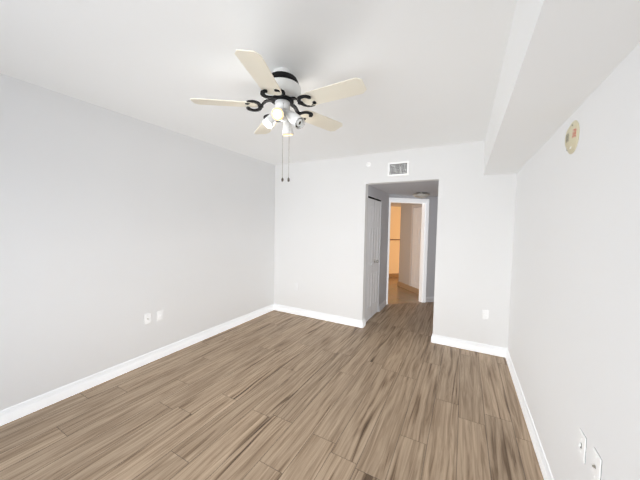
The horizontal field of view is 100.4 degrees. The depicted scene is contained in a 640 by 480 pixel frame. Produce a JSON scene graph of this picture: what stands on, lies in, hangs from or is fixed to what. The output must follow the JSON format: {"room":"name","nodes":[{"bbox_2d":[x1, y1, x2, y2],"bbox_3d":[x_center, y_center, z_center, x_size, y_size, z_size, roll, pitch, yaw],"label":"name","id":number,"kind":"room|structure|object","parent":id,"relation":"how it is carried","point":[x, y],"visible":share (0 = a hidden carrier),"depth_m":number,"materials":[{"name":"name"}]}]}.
{"room":"empty bedroom","nodes":[
{"label":"empty bedroom","id":0,"kind":"room"},
{"bbox_2d":[0,73,274,410],"bbox_3d":[-1.966,0.052,2.859,0.120,2.620,4.800,3,3,28],"label":"wall","id":1,"kind":"structure","parent":0,"point":[115,227],"depth_m":2.58,"materials":[{"name":"paint"}]},
{"bbox_2d":[0,304,273,425],"bbox_3d":[-1.928,1.308,2.891,0.016,0.110,4.560,3,3,28],"label":"baseboard","id":2,"kind":"structure","parent":1,"relation":"attached to","point":[18,411],"depth_m":2.62,"materials":[{"name":"white paint"}]},
{"bbox_2d":[144,313,150,324],"bbox_3d":[-1.890,0.866,2.925,0.015,0.118,0.073,3,3,28],"label":"outlet","id":3,"kind":"object","parent":1,"relation":"attached to","point":[147,318],"visible":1,"depth_m":2.92,"materials":[{"name":"white plastic"}]},
{"bbox_2d":[157,309,162,320],"bbox_3d":[-1.828,0.861,3.047,0.008,0.118,0.073,3,3,28],"label":"outlet","id":4,"kind":"object","parent":1,"relation":"attached to","point":[159,315],"visible":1,"depth_m":3.04,"materials":[{"name":"white plastic"}]},
{"bbox_2d":[0,0,516,164],"bbox_3d":[-0.338,-1.244,1.920,3.774,0.120,4.800,3,3,28],"label":"ceiling","id":5,"kind":"structure","parent":0,"point":[427,72],"depth_m":1.76,"materials":[{"name":"paint"}]},
{"bbox_2d":[190,49,366,181],"bbox_3d":[-0.232,-0.793,1.878,1.122,0.772,1.172,3,3,28],"label":"ceiling fan","id":6,"kind":"object","parent":5,"relation":"hanging from","point":[280,87],"visible":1,"depth_m":1.77,"materials":[{"name":"white wood"}]},
{"bbox_2d":[0,302,543,479],"bbox_3d":[0.466,1.426,3.439,3.950,0.100,8.038,3,3,28],"label":"floor","id":7,"kind":"structure","parent":0,"point":[390,392],"depth_m":2.17,"materials":[{"name":"brown wood"}]},
{"bbox_2d":[365,185,388,309],"bbox_3d":[0.988,0.222,4.734,0.100,2.190,1.300,3,3,28],"label":"wall","id":8,"kind":"structure","parent":0,"point":[378,194],"depth_m":4.98,"materials":[{"name":"grey paint"}]},
{"bbox_2d":[365,198,380,321],"bbox_3d":[0.877,0.322,4.494,0.171,1.987,0.733,3,3,28],"label":"closet door","id":9,"kind":"structure","parent":8,"relation":"in","point":[372,264],"depth_m":4.47,"materials":[{"name":"white paint"}]},
{"bbox_2d":[365,195,381,311],"bbox_3d":[0.859,0.310,4.503,0.100,2.035,0.755,3,3,28],"label":"door frame","id":10,"kind":"structure","parent":8,"relation":"attached to","point":[374,198],"depth_m":4.78,"materials":[{"name":"white paint"}]},
{"bbox_2d":[378,301,385,311],"bbox_3d":[1.184,1.251,5.060,0.016,0.110,0.456,3,3,28],"label":"baseboard","id":11,"kind":"structure","parent":8,"relation":"attached to","point":[382,305],"depth_m":5.04,"materials":[{"name":"white paint"}]},
{"bbox_2d":[389,206,400,272],"bbox_3d":[1.182,0.085,7.485,4.369,2.190,4.352,3,3,28],"label":"wall","id":12,"kind":"structure","parent":0,"point":[395,219],"depth_m":8.26,"materials":[{"name":"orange paint"}]},
{"bbox_2d":[389,273,433,301],"bbox_3d":[1.852,1.133,7.492,3.185,0.120,3.093,3,3,28],"label":"baseboard","id":13,"kind":"structure","parent":12,"relation":"attached to","point":[407,286],"depth_m":6.65,"materials":[{"name":"beige wood"}]},
{"bbox_2d":[274,141,516,347],"bbox_3d":[0.756,0.038,4.044,3.534,2.620,0.120,3,3,28],"label":"wall","id":14,"kind":"structure","parent":0,"point":[320,238],"depth_m":3.67,"materials":[{"name":"paint"}]},
{"bbox_2d":[274,304,364,327],"bbox_3d":[-0.077,1.258,4.487,1.686,0.110,0.046,3,3,28],"label":"baseboard","id":15,"kind":"structure","parent":14,"relation":"attached to","point":[322,316],"depth_m":4.41,"materials":[{"name":"white paint"}]},
{"bbox_2d":[388,161,408,175],"bbox_3d":[1.097,-0.999,3.742,0.280,0.185,0.010,3,3,28],"label":"air vent","id":16,"kind":"object","parent":14,"relation":"in","point":[397,168],"visible":1,"depth_m":3.74,"materials":[{"name":"white metal"}]},
{"bbox_2d":[431,333,504,356],"bbox_3d":[1.870,1.346,3.433,0.810,0.110,0.046,3,3,28],"label":"baseboard","id":17,"kind":"structure","parent":14,"relation":"attached to","point":[502,352],"depth_m":3.40,"materials":[{"name":"white paint"}]},
{"bbox_2d":[482,309,488,319],"bbox_3d":[2.054,0.925,3.303,0.073,0.118,0.008,3,3,28],"label":"outlet","id":18,"kind":"object","parent":14,"relation":"attached to","point":[485,314],"visible":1,"depth_m":3.30,"materials":[{"name":"white plastic"}]},
{"bbox_2d":[388,277,419,303],"bbox_3d":[1.500,1.239,7.452,4.426,0.100,4.000,0,3,-14],"label":"floor","id":19,"kind":"structure","parent":0,"point":[397,294],"depth_m":6.16,"materials":[{"name":"wood"}]},
{"bbox_2d":[370,181,438,206],"bbox_3d":[2.203,-1.000,6.631,3.534,0.100,5.880,3,3,28],"label":"ceiling","id":20,"kind":"structure","parent":0,"point":[412,188],"depth_m":4.38,"materials":[{"name":"grey paint"}]},
{"bbox_2d":[413,192,429,198],"bbox_3d":[1.868,-0.808,4.908,0.306,0.120,0.306,3,3,28],"label":"light","id":21,"kind":"object","parent":20,"relation":"attached to","point":[421,195],"visible":1,"depth_m":4.81,"materials":[{"name":"white glass"}]},
{"bbox_2d":[399,203,418,284],"bbox_3d":[2.345,0.161,6.386,0.120,2.190,1.450,0,3,-14],"label":"wall","id":22,"kind":"structure","parent":0,"point":[405,241],"depth_m":6.81,"materials":[{"name":"grey paint"}]},
{"bbox_2d":[409,204,421,285],"bbox_3d":[2.332,0.219,6.144,0.019,2.100,0.860,0,3,-14],"label":"door frame","id":23,"kind":"structure","parent":22,"relation":"attached to","point":[417,205],"depth_m":6.51,"materials":[{"name":"white paint"}]},
{"bbox_2d":[411,207,421,288],"bbox_3d":[2.331,0.252,6.143,0.483,2.010,0.540,3,3,28],"label":"hall door","id":24,"kind":"structure","parent":22,"relation":"in","point":[416,243],"depth_m":6.32,"materials":[{"name":"white paint"}]},
{"bbox_2d":[389,195,437,296],"bbox_3d":[1.829,0.200,5.465,2.326,2.190,0.100,0,3,-14],"label":"wall","id":25,"kind":"structure","parent":0,"point":[431,249],"depth_m":5.52,"materials":[{"name":"grey paint"}]},
{"bbox_2d":[386,198,428,304],"bbox_3d":[1.745,0.230,5.437,0.940,2.130,0.119,0,3,-14],"label":"door frame","id":26,"kind":"structure","parent":25,"relation":"attached to","point":[424,248],"depth_m":5.47,"materials":[{"name":"white paint"}]},
{"bbox_2d":[483,0,639,175],"bbox_3d":[1.064,-0.910,1.172,0.334,0.422,4.560,3,3,28],"label":"ceiling beam","id":27,"kind":"structure","parent":0,"point":[563,60],"depth_m":1.11,"materials":[{"name":"paint"}]},
{"bbox_2d":[507,43,639,479],"bbox_3d":[1.244,0.196,1.120,0.120,2.620,4.800,3,3,28],"label":"wall","id":28,"kind":"structure","parent":0,"point":[573,347],"depth_m":1.25,"materials":[{"name":"paint"}]},
{"bbox_2d":[504,348,553,479],"bbox_3d":[1.163,1.447,1.217,0.016,0.110,4.560,3,3,28],"label":"baseboard","id":29,"kind":"structure","parent":28,"relation":"attached to","point":[543,463],"depth_m":2.01,"materials":[{"name":"white paint"}]},
{"bbox_2d":[565,120,579,153],"bbox_3d":[1.388,-0.567,1.476,0.027,0.176,0.176,3,3,28],"label":"detector","id":30,"kind":"object","parent":28,"relation":"attached to","point":[572,137],"visible":0.98,"depth_m":1.44,"materials":[{"name":"beige plastic"}]},
{"bbox_2d":[578,428,586,463],"bbox_3d":[1.182,0.931,1.207,0.014,0.118,0.073,3,3,28],"label":"outlet","id":31,"kind":"object","parent":28,"relation":"attached to","point":[582,443],"visible":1,"depth_m":1.20,"materials":[{"name":"white plastic"}]},
{"bbox_2d":[591,447,601,479],"bbox_3d":[1.112,0.917,1.078,0.015,0.118,0.073,3,3,28],"label":"outlet","id":32,"kind":"object","parent":28,"relation":"attached to","point":[596,471],"visible":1,"depth_m":1.07,"materials":[{"name":"white plastic"}]}
]}

